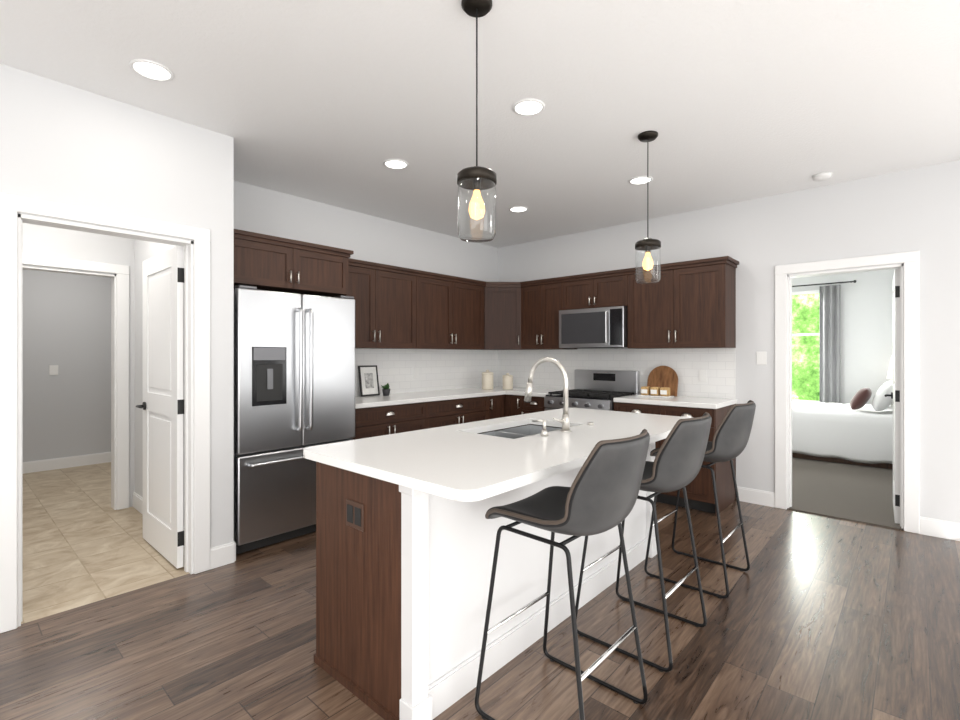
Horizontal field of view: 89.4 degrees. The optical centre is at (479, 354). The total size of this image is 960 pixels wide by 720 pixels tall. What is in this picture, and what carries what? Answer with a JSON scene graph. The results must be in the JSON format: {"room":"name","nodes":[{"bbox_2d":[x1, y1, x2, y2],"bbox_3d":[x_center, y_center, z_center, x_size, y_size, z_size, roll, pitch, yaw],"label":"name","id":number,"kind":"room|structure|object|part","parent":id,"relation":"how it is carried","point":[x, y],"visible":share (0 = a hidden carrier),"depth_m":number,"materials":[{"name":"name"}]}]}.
{"room":"kitchen","nodes":[
{"label":"kitchen","id":0,"kind":"room"},
{"bbox_2d":[23,269,110,461],"bbox_3d":[-5.011,-0.035,5.705,0.120,2.740,3.440,0,0,42],"label":"wall","id":1,"kind":"structure","parent":0,"point":[67,331],"depth_m":5.72,"materials":[{"name":"grey paint"}]},
{"bbox_2d":[49,365,57,374],"bbox_3d":[-4.970,0.177,5.655,0.008,0.115,0.080,0,0,42],"label":"switch plate","id":2,"kind":"object","parent":1,"relation":"attached to","point":[53,369],"depth_m":5.65,"materials":[{"name":"white plastic"}]},
{"bbox_2d":[23,452,110,473],"bbox_3d":[-4.961,1.272,5.661,0.015,0.127,3.200,0,0,42],"label":"baseboard","id":3,"kind":"structure","parent":1,"relation":"attached to","point":[89,459],"depth_m":5.73,"materials":[{"name":"white"}]},
{"bbox_2d":[23,223,134,506],"bbox_3d":[-3.579,-0.035,3.782,0.120,2.740,1.690,0,0,42],"label":"wall","id":4,"kind":"structure","parent":0,"point":[39,240],"depth_m":4.10,"materials":[{"name":"white paint"}]},
{"bbox_2d":[21,462,189,623],"bbox_3d":[-3.411,1.365,4.269,4.180,0.060,3.200,0,0,42],"label":"floor","id":5,"kind":"structure","parent":0,"point":[85,542],"depth_m":3.38,"materials":[{"name":"beige tile"}]},
{"bbox_2d":[0,63,233,547],"bbox_3d":[-3.097,-0.035,1.550,0.120,2.740,4.370,0,0,42],"label":"wall","id":6,"kind":"structure","parent":0,"point":[63,143],"depth_m":2.76,"materials":[{"name":"white paint"}]},
{"bbox_2d":[0,192,209,632],"bbox_3d":[-2.056,0.278,2.711,0.160,2.115,0.960,0,0,42],"label":"door frame","id":7,"kind":"structure","parent":6,"relation":"attached to","point":[14,258],"depth_m":2.95,"materials":[{"name":"white wood"}]},
{"bbox_2d":[136,246,183,568],"bbox_3d":[-2.145,0.323,3.268,0.776,2.000,0.151,0,0,42],"label":"hall door","id":8,"kind":"structure","parent":6,"relation":"in","point":[162,405],"depth_m":3.19,"materials":[{"name":"white wood"}]},
{"bbox_2d":[135,239,183,525],"bbox_3d":[-2.366,-0.035,3.749,1.730,2.740,0.120,0,0,42],"label":"wall","id":9,"kind":"structure","parent":0,"point":[145,250],"depth_m":4.15,"materials":[{"name":"white paint"}]},
{"bbox_2d":[132,492,183,546],"bbox_3d":[-2.412,1.272,3.698,1.730,0.127,0.015,0,0,42],"label":"baseboard","id":10,"kind":"structure","parent":9,"relation":"attached to","point":[137,501],"depth_m":4.16,"materials":[{"name":"white"}]},
{"bbox_2d":[234,181,497,281],"bbox_3d":[-0.981,-0.035,5.106,0.120,2.740,3.750,0,0,42],"label":"wall","id":11,"kind":"structure","parent":0,"point":[362,236],"depth_m":4.80,"materials":[{"name":"white paint"}]},
{"bbox_2d":[234,233,349,296],"bbox_3d":[-1.626,-0.661,3.830,0.616,0.333,0.949,0,0,42],"label":"upper cabinet","id":12,"kind":"object","parent":11,"relation":"attached to","point":[265,263],"depth_m":3.61,"materials":[{"name":"brown wood"}]},
{"bbox_2d":[350,261,409,348],"bbox_3d":[-1.070,-0.447,4.667,0.326,0.763,1.039,0,0,42],"label":"upper cabinet","id":13,"kind":"object","parent":11,"relation":"attached to","point":[381,294],"depth_m":4.57,"materials":[{"name":"brown wood"}]},
{"bbox_2d":[410,269,485,348],"bbox_3d":[-0.399,-0.447,5.387,0.364,0.763,1.163,0,0,42],"label":"upper cabinet","id":14,"kind":"object","parent":11,"relation":"attached to","point":[452,338],"depth_m":5.22,"materials":[{"name":"brown wood"}]},
{"bbox_2d":[0,500,959,719],"bbox_3d":[0.541,1.365,0.723,8.000,0.060,8.000,0,0,42],"label":"floor","id":15,"kind":"structure","parent":0,"point":[814,617],"depth_m":2.24,"materials":[{"name":"brown wood"}]},
{"bbox_2d":[234,285,354,553],"bbox_3d":[-1.535,0.435,3.745,0.793,1.800,0.905,0,0,42],"label":"fridge","id":16,"kind":"object","parent":15,"relation":"on","point":[294,375],"visible":0.77,"depth_m":3.42,"materials":[{"name":"silver metal"}]},
{"bbox_2d":[351,401,433,439],"bbox_3d":[-1.005,0.891,4.515,0.626,0.888,0.899,0,0,42],"label":"base cabinet","id":17,"kind":"object","parent":15,"relation":"on","point":[370,420],"depth_m":4.30,"materials":[{"name":"brown wood"}]},
{"bbox_2d":[355,385,521,408],"bbox_3d":[-0.414,0.425,5.166,0.636,0.040,2.658,0,0,42],"label":"countertop","id":18,"kind":"structure","parent":17,"relation":"on","point":[431,394],"depth_m":4.85,"materials":[{"name":"white stone"}]},
{"bbox_2d":[358,365,379,395],"bbox_3d":[-1.098,0.254,4.797,0.063,0.299,0.215,0,0,42],"label":"framed picture","id":19,"kind":"object","parent":18,"relation":"on","point":[368,381],"visible":1,"depth_m":4.79,"materials":[{"name":"black"}]},
{"bbox_2d":[381,383,389,395],"bbox_3d":[-0.940,0.341,4.834,0.121,0.127,0.116,0,0,42],"label":"plant","id":20,"kind":"object","parent":18,"relation":"on","point":[386,390],"visible":1,"depth_m":4.80,"materials":[{"name":"green plant"}]},
{"bbox_2d":[482,370,493,389],"bbox_3d":[0.089,0.287,5.670,0.139,0.234,0.139,0,0,42],"label":"canister","id":21,"kind":"object","parent":18,"relation":"on","point":[487,379],"visible":1,"depth_m":5.61,"materials":[{"name":"beige ceramic"}]},
{"bbox_2d":[502,373,512,389],"bbox_3d":[0.327,0.307,5.725,0.126,0.194,0.126,0,0,42],"label":"canister","id":22,"kind":"object","parent":18,"relation":"on","point":[507,381],"visible":1,"depth_m":5.67,"materials":[{"name":"beige ceramic"}]},
{"bbox_2d":[434,397,485,427],"bbox_3d":[-0.444,0.891,5.141,0.626,0.888,1.017,0,0,42],"label":"base cabinet","id":23,"kind":"object","parent":15,"relation":"on","point":[455,410],"depth_m":4.92,"materials":[{"name":"brown wood"}]},
{"bbox_2d":[314,425,656,719],"bbox_3d":[0.207,0.891,2.703,0.736,0.888,2.132,0,0,42],"label":"kitchen island","id":24,"kind":"object","parent":15,"relation":"on","point":[403,579],"depth_m":1.93,"materials":[{"name":"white wood"}]},
{"bbox_2d":[346,499,363,531],"bbox_3d":[-0.496,0.632,1.917,0.120,0.105,0.008,0,0,42],"label":"outlet","id":25,"kind":"object","parent":24,"relation":"attached to","point":[354,514],"visible":1,"depth_m":1.91,"materials":[{"name":"brown plastic"}]},
{"bbox_2d":[303,409,692,504],"bbox_3d":[0.329,0.455,2.593,1.015,0.101,2.220,0,0,42],"label":"island countertop","id":26,"kind":"structure","parent":24,"relation":"on","point":[466,464],"depth_m":2.01,"materials":[{"name":"white stone"}]},
{"bbox_2d":[524,357,574,436],"bbox_3d":[0.302,0.208,2.584,0.302,0.394,0.250,0,0,42],"label":"faucet","id":27,"kind":"object","parent":26,"relation":"on","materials":[{"name":"silver metal"}]},
{"bbox_2d":[486,393,505,419],"bbox_3d":[-0.036,0.891,5.548,0.690,0.888,0.368,0,0,42],"label":"base cabinet","id":28,"kind":"object","parent":15,"relation":"on","point":[495,402],"depth_m":5.37,"materials":[{"name":"brown wood"}]},
{"bbox_2d":[506,389,572,396],"bbox_3d":[0.701,0.425,5.522,0.547,0.040,0.638,0,0,42],"label":"countertop","id":29,"kind":"structure","parent":28,"relation":"on","point":[535,392],"depth_m":5.38,"materials":[{"name":"white stone"}]},
{"bbox_2d":[506,393,525,416],"bbox_3d":[0.570,0.891,5.601,0.309,0.888,0.696,0,0,42],"label":"base cabinet","id":30,"kind":"object","parent":15,"relation":"on","point":[515,404],"depth_m":5.39,"materials":[{"name":"brown wood"}]},
{"bbox_2d":[526,397,545,413],"bbox_3d":[0.766,0.891,5.472,0.388,0.888,0.626,0,0,42],"label":"base cabinet","id":31,"kind":"object","parent":15,"relation":"on","point":[536,404],"depth_m":5.20,"materials":[{"name":"brown wood"}]},
{"bbox_2d":[475,429,649,719],"bbox_3d":[0.335,0.803,1.802,0.547,1.065,0.472,0,0,42],"label":"stool","id":32,"kind":"object","parent":15,"relation":"on","point":[599,495],"visible":1,"depth_m":1.62,"materials":[{"name":"black leather"}]},
{"bbox_3d":[0.339,0.453,1.798,0.542,0.364,0.456,0,0,42],"label":"seat","id":33,"kind":"part","parent":32,"relation":"part of","materials":[{"name":"black leather"}]},
{"bbox_2d":[544,369,638,410],"bbox_3d":[1.145,0.750,5.035,0.748,1.170,0.716,0,0,42],"label":"range","id":34,"kind":"object","parent":15,"relation":"on","point":[598,389],"visible":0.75,"depth_m":5.05,"materials":[{"name":"silver metal"}]},
{"bbox_2d":[575,412,711,671],"bbox_3d":[0.802,0.803,2.323,0.547,1.065,0.472,0,0,42],"label":"stool","id":35,"kind":"object","parent":15,"relation":"on","point":[676,464],"visible":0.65,"depth_m":2.10,"materials":[{"name":"black leather"}]},
{"bbox_3d":[0.807,0.453,2.319,0.542,0.364,0.456,0,0,42],"label":"seat","id":36,"kind":"part","parent":35,"relation":"part of","materials":[{"name":"black leather"}]},
{"bbox_2d":[613,401,735,515],"bbox_3d":[1.812,0.891,4.534,0.902,0.888,0.626,0,0,42],"label":"base cabinet","id":37,"kind":"object","parent":15,"relation":"on","point":[700,492],"depth_m":4.16,"materials":[{"name":"brown wood"}]},
{"bbox_2d":[614,393,736,408],"bbox_3d":[1.814,0.425,4.524,0.914,0.040,0.638,0,0,42],"label":"countertop","id":38,"kind":"structure","parent":37,"relation":"on","point":[682,402],"depth_m":4.32,"materials":[{"name":"white stone"}]},
{"bbox_2d":[638,386,673,397],"bbox_3d":[1.700,0.356,4.695,0.300,0.095,0.140,0,0,42],"label":"tray","id":39,"kind":"object","parent":38,"relation":"on","point":[658,392],"visible":1,"depth_m":4.65,"materials":[{"name":"white"}]},
{"bbox_2d":[647,366,677,395],"bbox_3d":[1.817,0.254,4.825,0.300,0.297,0.080,0,0,42],"label":"cutting board","id":40,"kind":"object","parent":38,"relation":"on","point":[662,376],"visible":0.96,"depth_m":4.81,"materials":[{"name":"brown wood"}]},
{"bbox_2d":[644,400,755,598],"bbox_3d":[1.353,0.803,2.938,0.547,1.065,0.472,0,0,42],"label":"stool","id":41,"kind":"object","parent":15,"relation":"on","point":[729,442],"visible":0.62,"depth_m":2.72,"materials":[{"name":"black leather"}]},
{"bbox_3d":[1.358,0.453,2.933,0.542,0.364,0.456,0,0,42],"label":"seat","id":42,"kind":"part","parent":41,"relation":"part of","materials":[{"name":"black leather"}]},
{"bbox_2d":[0,0,959,247],"bbox_3d":[0.541,-1.455,0.723,8.240,0.100,8.240,0,0,42],"label":"ceiling","id":43,"kind":"structure","parent":0,"point":[337,103],"depth_m":2.59,"materials":[{"name":"white paint"}]},
{"bbox_2d":[129,59,173,81],"bbox_3d":[-1.617,-1.400,2.391,0.183,0.009,0.183,0,0,36],"label":"recessed light","id":44,"kind":"object","parent":43,"relation":"in","point":[150,69],"depth_m":2.39,"materials":[{"name":"white plastic"}]},
{"bbox_2d":[383,159,408,168],"bbox_3d":[-0.618,-1.400,3.564,0.183,0.009,0.183,0,0,33],"label":"recessed light","id":45,"kind":"object","parent":43,"relation":"in","point":[390,163],"depth_m":3.56,"materials":[{"name":"white plastic"}]},
{"bbox_2d":[457,0,496,242],"bbox_3d":[-0.013,-0.932,1.933,0.158,0.944,0.158,0,0,42],"label":"pendant light","id":46,"kind":"object","parent":43,"relation":"hanging from","point":[476,179],"visible":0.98,"depth_m":1.92,"materials":[{"name":"clear glass"}]},
{"bbox_2d":[509,206,527,211],"bbox_3d":[0.370,-1.400,4.665,0.183,0.009,0.183,0,0,33],"label":"recessed light","id":47,"kind":"object","parent":43,"relation":"in","point":[516,208],"depth_m":4.66,"materials":[{"name":"white plastic"}]},
{"bbox_2d":[513,99,544,115],"bbox_3d":[0.276,-1.400,2.748,0.183,0.009,0.183,0,0,3],"label":"recessed light","id":48,"kind":"object","parent":43,"relation":"in","point":[525,107],"depth_m":2.75,"materials":[{"name":"white plastic"}]},
{"bbox_2d":[629,176,652,184],"bbox_3d":[1.290,-1.400,3.894,0.183,0.009,0.183,0,0,36],"label":"recessed light","id":49,"kind":"object","parent":43,"relation":"in","point":[639,180],"depth_m":3.90,"materials":[{"name":"white plastic"}]},
{"bbox_2d":[635,131,660,283],"bbox_3d":[1.072,-0.932,3.096,0.158,0.944,0.158,0,0,42],"label":"pendant light","id":50,"kind":"object","parent":43,"relation":"hanging from","point":[647,245],"visible":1,"depth_m":3.08,"materials":[{"name":"clear glass"}]},
{"bbox_2d":[812,172,831,181],"bbox_3d":[2.670,-1.387,3.784,0.130,0.036,0.130,0,0,42],"label":"smoke detector","id":51,"kind":"object","parent":43,"relation":"attached to","point":[822,176],"visible":1,"depth_m":3.75,"materials":[{"name":"white plastic"}]},
{"bbox_2d":[498,160,959,522],"bbox_3d":[3.253,-0.035,3.745,8.000,2.740,0.120,0,0,42],"label":"wall","id":52,"kind":"structure","parent":0,"point":[908,210],"depth_m":4.09,"materials":[{"name":"white paint"}]},
{"bbox_2d":[474,282,525,352],"bbox_3d":[0.278,-0.447,5.909,0.675,0.763,0.627,0,0,42],"label":"upper cabinet","id":53,"kind":"object","parent":52,"relation":"attached to","point":[503,299],"depth_m":5.70,"materials":[{"name":"brown wood"}]},
{"bbox_2d":[522,281,545,348],"bbox_3d":[0.685,-0.447,5.720,0.388,0.763,0.365,0,0,42],"label":"upper cabinet","id":54,"kind":"object","parent":52,"relation":"attached to","point":[533,292],"depth_m":5.59,"materials":[{"name":"brown wood"}]},
{"bbox_2d":[546,277,562,348],"bbox_3d":[0.883,-0.447,5.569,0.343,0.763,0.326,0,0,42],"label":"upper cabinet","id":55,"kind":"object","parent":52,"relation":"attached to","point":[553,289],"depth_m":5.42,"materials":[{"name":"brown wood"}]},
{"bbox_2d":[562,269,629,309],"bbox_3d":[1.293,-0.659,5.201,0.760,0.338,0.326,0,0,42],"label":"upper cabinet","id":56,"kind":"object","parent":52,"relation":"attached to","point":[595,290],"depth_m":5.04,"materials":[{"name":"brown wood"}]},
{"bbox_2d":[559,306,627,348],"bbox_3d":[1.253,-0.277,5.154,0.746,0.413,0.442,0,0,42],"label":"microwave","id":57,"kind":"object","parent":56,"relation":"attached to","point":[604,327],"visible":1,"depth_m":4.98,"materials":[{"name":"silver metal"}]},
{"bbox_2d":[628,257,737,348],"bbox_3d":[1.911,-0.447,4.646,0.900,0.763,0.326,0,0,42],"label":"upper cabinet","id":58,"kind":"object","parent":52,"relation":"attached to","point":[692,305],"depth_m":4.46,"materials":[{"name":"brown wood"}]},
{"bbox_2d":[737,486,774,506],"bbox_3d":[2.473,1.272,4.354,0.305,0.127,0.015,0,0,42],"label":"baseboard","id":59,"kind":"structure","parent":52,"relation":"attached to","point":[766,498],"depth_m":4.34,"materials":[{"name":"white"}]},
{"bbox_2d":[756,352,766,364],"bbox_3d":[2.509,0.027,4.324,0.080,0.115,0.011,0,0,42],"label":"switch plate","id":60,"kind":"object","parent":52,"relation":"attached to","point":[761,358],"depth_m":4.32,"materials":[{"name":"white plastic"}]},
{"bbox_2d":[775,251,919,533],"bbox_3d":[2.982,0.278,3.989,0.940,2.115,0.160,0,0,42],"label":"door frame","id":61,"kind":"structure","parent":52,"relation":"attached to","point":[910,270],"depth_m":3.74,"materials":[{"name":"white wood"}]},
{"bbox_2d":[884,269,899,523],"bbox_3d":[3.506,0.323,4.100,0.156,2.000,0.755,0,0,42],"label":"bedroom door","id":62,"kind":"structure","parent":52,"relation":"in","point":[895,395],"depth_m":3.81,"materials":[{"name":"white wood"}]},
{"bbox_2d":[919,517,959,540],"bbox_3d":[4.718,1.272,2.339,3.880,0.127,0.015,0,0,42],"label":"baseboard","id":63,"kind":"structure","parent":52,"relation":"attached to","point":[950,530],"depth_m":3.54,"materials":[{"name":"white"}]},
{"bbox_2d":[792,269,894,404],"bbox_3d":[5.053,-0.035,7.907,3.120,2.740,0.120,0,0,42],"label":"wall","id":64,"kind":"structure","parent":0,"point":[866,325],"depth_m":7.23,"materials":[{"name":"white paint"}]},
{"bbox_2d":[792,290,818,401],"bbox_3d":[4.848,-0.125,7.971,1.330,1.780,0.050,0,0,42],"label":"bedroom window","id":65,"kind":"structure","parent":64,"relation":"in","point":[805,345],"depth_m":7.71,"materials":[{"name":"white"}]},
{"bbox_2d":[792,280,855,286],"bbox_3d":[4.882,-1.095,7.896,1.980,0.042,0.119,0,0,42],"label":"curtain rod","id":66,"kind":"object","parent":64,"relation":"attached to","point":[854,281],"visible":0.62,"depth_m":7.46,"materials":[{"name":"black metal"}]},
{"bbox_2d":[819,284,840,402],"bbox_3d":[5.355,0.120,7.424,0.264,2.370,0.074,0,0,42],"label":"curtain","id":67,"kind":"object","parent":66,"relation":"hanging from","point":[830,344],"visible":0.71,"depth_m":7.41,"materials":[{"name":"grey fabric"}]},
{"bbox_2d":[787,457,901,529],"bbox_3d":[3.577,1.359,6.263,3.120,0.072,4.300,0,0,42],"label":"floor","id":68,"kind":"structure","parent":0,"point":[856,493],"depth_m":4.70,"materials":[{"name":"grey carpet"}]},
{"bbox_2d":[792,380,892,468],"bbox_3d":[4.614,0.760,6.742,2.076,1.150,1.597,0,0,42],"label":"bed","id":69,"kind":"object","parent":68,"relation":"on","point":[857,430],"visible":0.62,"depth_m":5.92,"materials":[{"name":"white fabric"}]},
{"bbox_2d":[849,387,871,409],"bbox_3d":[4.753,0.545,6.054,0.400,0.340,0.150,0,30,-48],"label":"pillow","id":70,"kind":"object","parent":69,"relation":"on","point":[863,395],"depth_m":5.94,"materials":[{"name":"red fabric"}]},
{"bbox_2d":[871,382,892,411],"bbox_3d":[4.947,0.510,5.933,0.180,0.400,0.620,31,20,38],"label":"pillow","id":71,"kind":"object","parent":69,"relation":"on","point":[880,402],"depth_m":5.76,"materials":[{"name":"white fabric"}]},
{"bbox_3d":[5.900,1.025,6.868,0.410,0.620,0.245,0,0,42],"label":"nightstand","id":72,"kind":"object","parent":68,"relation":"on","visible":0},
{"bbox_2d":[887,355,892,378],"bbox_3d":[5.921,0.359,6.853,0.270,0.709,0.270,0,0,42],"label":"table lamp","id":73,"kind":"object","parent":72,"relation":"on","point":[890,373],"visible":0.04,"depth_m":6.86,"materials":[{"name":"beige ceramic"}]}
]}

